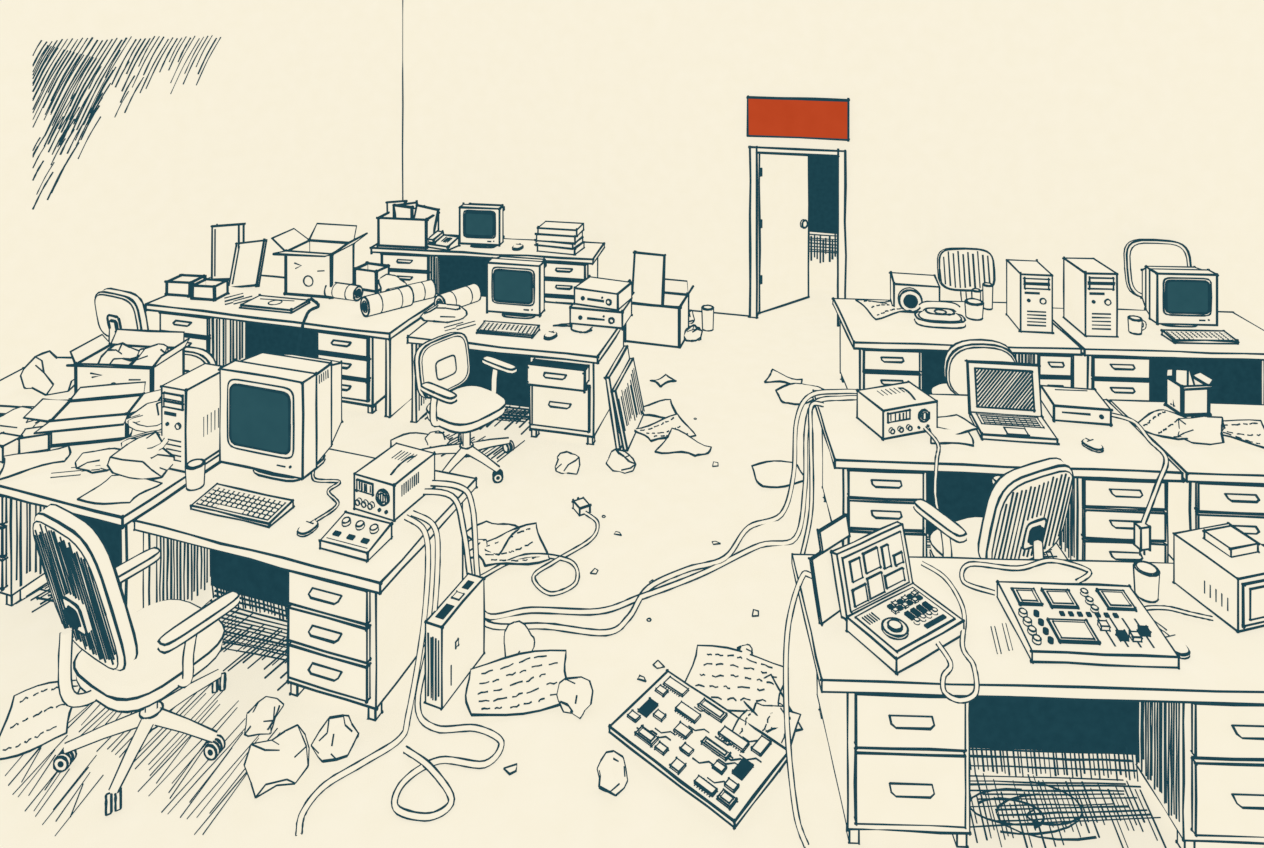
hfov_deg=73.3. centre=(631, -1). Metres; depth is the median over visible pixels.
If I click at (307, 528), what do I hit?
computer mouse
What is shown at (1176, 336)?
keyboard
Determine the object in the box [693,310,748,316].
baseboard
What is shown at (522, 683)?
paper sheet
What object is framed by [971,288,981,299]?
bottle
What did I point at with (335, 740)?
crumpled paper
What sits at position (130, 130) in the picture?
wall
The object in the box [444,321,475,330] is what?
pens
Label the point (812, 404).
power cable
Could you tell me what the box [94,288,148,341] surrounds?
office chair
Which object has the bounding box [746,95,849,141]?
wall sign
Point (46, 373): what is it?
crumpled paper
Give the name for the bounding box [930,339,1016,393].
office chair
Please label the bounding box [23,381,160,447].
cardboard box
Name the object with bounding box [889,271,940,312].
projector
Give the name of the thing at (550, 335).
computer mouse
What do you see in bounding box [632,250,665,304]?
board panel
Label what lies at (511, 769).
paper scraps
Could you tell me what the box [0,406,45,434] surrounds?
crumpled paper
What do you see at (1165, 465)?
power cable
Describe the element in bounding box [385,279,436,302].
paper roll
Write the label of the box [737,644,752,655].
crumpled paper
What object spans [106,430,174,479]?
crumpled paper
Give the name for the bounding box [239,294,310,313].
notepad
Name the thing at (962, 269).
office chair
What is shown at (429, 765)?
power cable
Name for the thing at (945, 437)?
paper sheet
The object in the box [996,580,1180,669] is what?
control panel
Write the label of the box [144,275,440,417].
office desk
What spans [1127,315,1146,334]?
coffee mug
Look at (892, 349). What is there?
office desk
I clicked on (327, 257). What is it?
cardboard box
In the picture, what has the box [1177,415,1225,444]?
crumpled paper
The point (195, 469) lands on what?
coffee mug
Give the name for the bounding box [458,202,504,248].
monitor
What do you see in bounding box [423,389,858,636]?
power cable
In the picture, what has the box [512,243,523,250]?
computer mouse
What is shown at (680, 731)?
circuit board
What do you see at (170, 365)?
cardboard box
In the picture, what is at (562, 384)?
office desk
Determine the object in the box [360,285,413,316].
paper roll
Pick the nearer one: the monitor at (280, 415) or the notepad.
the monitor at (280, 415)
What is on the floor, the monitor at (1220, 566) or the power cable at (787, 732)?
the power cable at (787, 732)
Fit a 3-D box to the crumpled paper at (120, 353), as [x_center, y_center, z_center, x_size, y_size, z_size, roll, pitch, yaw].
[-3.723,2.684,6.364,0.482,0.196,0.283,0,0,0]
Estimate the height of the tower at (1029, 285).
0.539 m
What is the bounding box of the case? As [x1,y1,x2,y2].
[423,572,485,710]
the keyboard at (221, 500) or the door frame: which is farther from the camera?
the door frame
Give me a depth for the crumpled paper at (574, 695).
4.37 m
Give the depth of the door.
10.12 m
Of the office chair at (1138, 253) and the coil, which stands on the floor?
the office chair at (1138, 253)
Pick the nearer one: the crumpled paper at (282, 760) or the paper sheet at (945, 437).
the crumpled paper at (282, 760)
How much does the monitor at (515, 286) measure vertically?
0.535 m
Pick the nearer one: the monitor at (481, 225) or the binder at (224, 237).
the binder at (224, 237)
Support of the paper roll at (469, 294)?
on the office desk at (562, 384)
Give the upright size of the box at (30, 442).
0.121 m
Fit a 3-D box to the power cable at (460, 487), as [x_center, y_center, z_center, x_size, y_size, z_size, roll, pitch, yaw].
[0.215,3.218,5.402,3.114,0.886,0.399,0,0,-21]
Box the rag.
[420,302,467,322]
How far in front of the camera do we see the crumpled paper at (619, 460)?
6.58 m
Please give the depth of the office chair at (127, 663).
3.97 m
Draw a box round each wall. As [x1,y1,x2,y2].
[0,0,401,367]
[402,0,1263,329]
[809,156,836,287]
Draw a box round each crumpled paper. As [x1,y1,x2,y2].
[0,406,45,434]
[20,350,73,395]
[75,447,120,473]
[98,342,168,365]
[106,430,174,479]
[126,400,160,435]
[243,724,309,797]
[244,696,283,736]
[311,714,358,762]
[378,274,406,291]
[425,430,450,446]
[469,539,487,558]
[504,620,534,656]
[555,451,580,474]
[556,676,593,718]
[597,750,627,795]
[605,448,635,473]
[684,324,702,341]
[689,309,694,323]
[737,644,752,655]
[753,702,791,727]
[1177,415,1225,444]
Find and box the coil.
[914,301,965,328]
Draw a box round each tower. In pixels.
[160,363,222,472]
[1005,259,1053,333]
[1062,256,1118,337]
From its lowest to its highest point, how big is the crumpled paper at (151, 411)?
0.256 m
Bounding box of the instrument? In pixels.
[353,442,435,521]
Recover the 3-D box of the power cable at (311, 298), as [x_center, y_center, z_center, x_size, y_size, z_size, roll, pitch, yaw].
[-2.984,3.090,7.877,0.136,0.522,0.690,0,0,-11]
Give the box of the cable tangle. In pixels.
[971,781,1096,840]
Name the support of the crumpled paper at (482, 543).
on the floor
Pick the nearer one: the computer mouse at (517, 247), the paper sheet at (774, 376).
the paper sheet at (774, 376)
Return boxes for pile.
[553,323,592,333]
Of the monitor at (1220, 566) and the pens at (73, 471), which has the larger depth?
the pens at (73, 471)
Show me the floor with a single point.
(668, 512)
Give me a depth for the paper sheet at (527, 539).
5.62 m
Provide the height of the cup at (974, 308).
0.165 m
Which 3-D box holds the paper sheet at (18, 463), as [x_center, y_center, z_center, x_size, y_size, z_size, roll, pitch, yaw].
[-3.719,2.871,5.300,0.373,0.044,0.255,0,0,-30]
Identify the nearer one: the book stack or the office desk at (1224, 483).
the office desk at (1224, 483)
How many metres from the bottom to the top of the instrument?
0.238 m
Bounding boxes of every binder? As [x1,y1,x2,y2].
[210,222,245,278]
[229,238,267,287]
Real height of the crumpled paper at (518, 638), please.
0.136 m
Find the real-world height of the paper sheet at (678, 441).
0.086 m
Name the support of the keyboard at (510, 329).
on the office desk at (562, 384)
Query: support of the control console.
on the office desk at (904, 755)
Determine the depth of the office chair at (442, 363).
6.69 m
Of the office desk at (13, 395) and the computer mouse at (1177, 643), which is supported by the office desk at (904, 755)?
the computer mouse at (1177, 643)
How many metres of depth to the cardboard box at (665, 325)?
9.02 m
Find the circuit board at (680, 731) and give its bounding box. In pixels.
[608,669,785,829]
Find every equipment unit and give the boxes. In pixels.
[569,299,632,330]
[573,275,632,311]
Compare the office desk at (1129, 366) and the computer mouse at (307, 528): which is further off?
the office desk at (1129, 366)
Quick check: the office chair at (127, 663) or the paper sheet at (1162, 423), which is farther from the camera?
the paper sheet at (1162, 423)
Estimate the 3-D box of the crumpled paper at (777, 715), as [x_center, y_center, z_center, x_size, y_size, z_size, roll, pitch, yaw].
[0.711,3.608,4.278,0.210,0.092,0.201,0,0,0]
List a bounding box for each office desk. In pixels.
[0,367,73,415]
[0,441,218,614]
[132,448,477,721]
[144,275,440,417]
[369,234,604,302]
[406,296,623,461]
[791,553,1263,847]
[812,389,1184,562]
[831,297,1082,393]
[1053,307,1263,403]
[1109,399,1263,559]
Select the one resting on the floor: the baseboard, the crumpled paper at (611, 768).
the crumpled paper at (611, 768)
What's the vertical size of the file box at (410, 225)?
0.522 m
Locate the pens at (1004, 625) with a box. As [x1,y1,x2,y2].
[990,622,1012,654]
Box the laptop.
[964,359,1059,445]
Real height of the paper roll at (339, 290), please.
0.152 m
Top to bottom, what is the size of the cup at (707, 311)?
0.270 m
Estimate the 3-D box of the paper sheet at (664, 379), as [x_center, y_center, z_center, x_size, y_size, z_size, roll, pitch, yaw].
[0.302,3.626,8.099,0.229,0.051,0.162,0,0,-40]
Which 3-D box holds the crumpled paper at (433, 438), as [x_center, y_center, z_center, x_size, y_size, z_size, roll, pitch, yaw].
[-1.573,3.584,6.909,0.190,0.153,0.180,0,0,-40]
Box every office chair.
[5,504,280,835]
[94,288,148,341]
[185,346,216,372]
[413,332,517,482]
[913,457,1073,558]
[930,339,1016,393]
[937,247,995,300]
[1123,239,1191,296]
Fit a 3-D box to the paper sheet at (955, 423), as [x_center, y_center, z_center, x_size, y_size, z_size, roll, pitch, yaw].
[2.151,2.878,5.750,0.332,0.030,0.236,0,0,-20]
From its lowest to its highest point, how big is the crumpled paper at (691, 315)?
0.169 m
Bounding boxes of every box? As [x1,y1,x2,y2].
[0,431,22,463]
[17,426,50,452]
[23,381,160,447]
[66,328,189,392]
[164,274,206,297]
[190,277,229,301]
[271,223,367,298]
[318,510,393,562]
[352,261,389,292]
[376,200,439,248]
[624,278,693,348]
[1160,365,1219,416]
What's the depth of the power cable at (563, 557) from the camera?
5.48 m
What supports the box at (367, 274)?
on the office desk at (375, 355)
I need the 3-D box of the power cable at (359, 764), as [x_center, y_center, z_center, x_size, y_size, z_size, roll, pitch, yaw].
[-1.258,3.245,4.179,0.263,0.814,1.037,0,0,14]
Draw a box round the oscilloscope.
[856,380,937,440]
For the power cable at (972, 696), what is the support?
on the office desk at (904, 755)
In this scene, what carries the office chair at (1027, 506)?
on the floor
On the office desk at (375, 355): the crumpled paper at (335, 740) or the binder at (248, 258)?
the binder at (248, 258)
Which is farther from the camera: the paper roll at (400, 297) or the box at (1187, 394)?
the paper roll at (400, 297)
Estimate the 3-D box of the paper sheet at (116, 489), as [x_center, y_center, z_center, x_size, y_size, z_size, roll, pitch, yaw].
[-3.000,2.870,4.979,0.370,0.043,0.252,0,0,10]
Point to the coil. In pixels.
(935, 314)
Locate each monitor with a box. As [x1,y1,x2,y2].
[218,351,343,481]
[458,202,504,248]
[485,255,546,318]
[1140,265,1218,327]
[1172,522,1263,632]
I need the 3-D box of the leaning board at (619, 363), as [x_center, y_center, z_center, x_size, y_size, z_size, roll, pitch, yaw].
[-0.086,3.367,7.229,0.152,0.608,0.674,0,0,13]
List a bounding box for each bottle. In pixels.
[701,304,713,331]
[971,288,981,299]
[982,282,992,309]
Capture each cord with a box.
[311,471,340,521]
[1145,605,1212,630]
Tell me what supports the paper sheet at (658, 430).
on the floor
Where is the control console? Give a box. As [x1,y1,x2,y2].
[808,513,964,675]
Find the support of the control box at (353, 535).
on the office desk at (353, 625)
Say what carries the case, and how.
on the floor
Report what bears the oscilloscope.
on the office desk at (872, 480)
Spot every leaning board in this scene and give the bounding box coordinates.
[603,345,629,448]
[610,357,644,451]
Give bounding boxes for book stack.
[534,221,584,255]
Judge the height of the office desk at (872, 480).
0.775 m
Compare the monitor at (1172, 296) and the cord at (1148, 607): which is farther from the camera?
the monitor at (1172, 296)
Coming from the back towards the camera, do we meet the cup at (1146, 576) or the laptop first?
the laptop
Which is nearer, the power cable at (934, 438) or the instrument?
the instrument
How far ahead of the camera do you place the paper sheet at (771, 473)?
6.49 m
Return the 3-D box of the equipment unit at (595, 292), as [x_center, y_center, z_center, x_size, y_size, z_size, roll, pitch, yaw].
[-0.261,2.647,7.680,0.446,0.176,0.359,0,0,22]
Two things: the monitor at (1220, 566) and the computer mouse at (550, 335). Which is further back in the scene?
the computer mouse at (550, 335)
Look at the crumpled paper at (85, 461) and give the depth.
5.22 m
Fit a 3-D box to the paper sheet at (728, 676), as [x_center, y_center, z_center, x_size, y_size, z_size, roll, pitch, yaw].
[0.550,3.616,4.520,0.540,0.065,0.374,0,0,15]
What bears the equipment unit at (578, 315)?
on the office desk at (562, 384)
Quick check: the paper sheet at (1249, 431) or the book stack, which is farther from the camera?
the book stack
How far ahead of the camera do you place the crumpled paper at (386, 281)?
8.43 m
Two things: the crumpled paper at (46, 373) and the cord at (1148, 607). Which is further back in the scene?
the crumpled paper at (46, 373)
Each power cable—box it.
[295,514,430,836]
[296,297,319,354]
[391,510,504,821]
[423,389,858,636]
[430,395,855,620]
[481,511,599,596]
[783,570,811,847]
[800,401,823,553]
[921,561,979,703]
[923,426,940,509]
[959,558,1092,595]
[1112,412,1168,523]
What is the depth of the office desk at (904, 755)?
3.69 m
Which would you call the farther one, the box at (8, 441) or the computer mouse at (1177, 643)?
the box at (8, 441)
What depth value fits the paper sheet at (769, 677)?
4.38 m
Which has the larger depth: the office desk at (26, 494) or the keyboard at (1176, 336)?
the keyboard at (1176, 336)
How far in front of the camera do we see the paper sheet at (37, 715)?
4.27 m
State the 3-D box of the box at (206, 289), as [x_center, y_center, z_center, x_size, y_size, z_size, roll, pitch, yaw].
[-4.120,2.828,8.299,0.282,0.173,0.233,0,0,10]
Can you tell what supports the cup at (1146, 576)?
on the office desk at (904, 755)
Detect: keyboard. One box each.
[189,483,294,528]
[476,320,539,338]
[1160,329,1239,344]
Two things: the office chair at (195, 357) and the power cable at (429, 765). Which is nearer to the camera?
the power cable at (429, 765)
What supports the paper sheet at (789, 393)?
on the floor
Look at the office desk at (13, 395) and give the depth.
6.23 m
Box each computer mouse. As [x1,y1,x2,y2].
[296,520,318,537]
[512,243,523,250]
[543,331,557,340]
[1081,438,1103,452]
[1162,630,1190,659]
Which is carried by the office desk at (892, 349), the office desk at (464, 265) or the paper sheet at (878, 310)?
the paper sheet at (878, 310)
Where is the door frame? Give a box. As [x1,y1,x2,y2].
[748,146,846,326]
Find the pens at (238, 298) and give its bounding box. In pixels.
[224,293,252,304]
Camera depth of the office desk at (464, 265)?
9.87 m
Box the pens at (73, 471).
[50,465,100,477]
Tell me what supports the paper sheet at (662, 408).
on the floor
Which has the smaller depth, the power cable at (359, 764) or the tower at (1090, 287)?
the power cable at (359, 764)
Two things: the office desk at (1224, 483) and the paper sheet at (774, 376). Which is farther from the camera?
the paper sheet at (774, 376)
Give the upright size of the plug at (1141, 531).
0.193 m
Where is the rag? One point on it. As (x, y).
(440, 312)
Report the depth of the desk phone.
9.94 m
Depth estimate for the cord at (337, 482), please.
4.98 m
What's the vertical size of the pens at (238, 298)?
0.041 m
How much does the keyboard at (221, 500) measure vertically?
0.058 m
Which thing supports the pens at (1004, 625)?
on the office desk at (904, 755)
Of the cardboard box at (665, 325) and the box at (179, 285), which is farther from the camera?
the cardboard box at (665, 325)
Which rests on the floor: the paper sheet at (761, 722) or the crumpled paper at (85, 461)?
the paper sheet at (761, 722)
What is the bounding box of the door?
[758,154,809,313]
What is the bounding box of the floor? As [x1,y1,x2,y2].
[0,286,1263,847]
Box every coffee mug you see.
[185,458,205,490]
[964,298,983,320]
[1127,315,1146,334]
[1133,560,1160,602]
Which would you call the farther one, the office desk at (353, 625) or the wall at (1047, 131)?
the wall at (1047, 131)
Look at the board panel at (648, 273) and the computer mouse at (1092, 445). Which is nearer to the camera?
the computer mouse at (1092, 445)
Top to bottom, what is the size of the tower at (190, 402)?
0.524 m
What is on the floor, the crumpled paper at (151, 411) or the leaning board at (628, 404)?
the leaning board at (628, 404)
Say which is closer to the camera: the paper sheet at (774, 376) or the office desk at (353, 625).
the office desk at (353, 625)
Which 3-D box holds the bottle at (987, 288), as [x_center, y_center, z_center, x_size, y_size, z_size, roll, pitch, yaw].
[3.339,2.783,7.981,0.099,0.245,0.103,0,0,0]
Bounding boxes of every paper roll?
[324,282,363,301]
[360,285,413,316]
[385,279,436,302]
[434,283,481,306]
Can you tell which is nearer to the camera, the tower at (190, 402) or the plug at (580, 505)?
the tower at (190, 402)
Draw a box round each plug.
[571,497,591,516]
[1132,521,1151,555]
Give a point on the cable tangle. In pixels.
(1036, 824)
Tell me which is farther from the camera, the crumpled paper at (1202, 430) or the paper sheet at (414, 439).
the paper sheet at (414, 439)
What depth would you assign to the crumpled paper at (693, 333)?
9.10 m
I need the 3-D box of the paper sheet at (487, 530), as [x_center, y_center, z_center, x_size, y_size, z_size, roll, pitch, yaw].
[-0.952,3.617,5.751,0.332,0.066,0.268,0,0,30]
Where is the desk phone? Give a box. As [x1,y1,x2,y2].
[428,230,460,249]
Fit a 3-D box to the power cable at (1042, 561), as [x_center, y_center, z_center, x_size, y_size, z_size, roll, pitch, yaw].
[1.964,2.868,4.266,0.685,0.037,0.248,0,0,-12]
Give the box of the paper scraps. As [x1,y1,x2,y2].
[503,418,758,775]
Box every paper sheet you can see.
[0,445,71,479]
[0,680,79,759]
[77,475,162,504]
[390,432,430,448]
[465,649,566,716]
[467,520,519,555]
[479,522,549,566]
[634,413,696,441]
[641,399,676,418]
[650,374,676,387]
[654,428,711,456]
[685,645,782,711]
[732,709,800,772]
[743,674,803,732]
[751,460,802,487]
[764,369,802,383]
[775,383,823,404]
[855,299,911,319]
[928,427,973,446]
[938,414,977,434]
[1134,409,1187,439]
[1191,416,1263,448]
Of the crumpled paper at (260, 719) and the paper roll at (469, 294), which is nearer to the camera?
the crumpled paper at (260, 719)
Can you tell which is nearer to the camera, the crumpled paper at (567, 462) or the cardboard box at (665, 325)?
the crumpled paper at (567, 462)

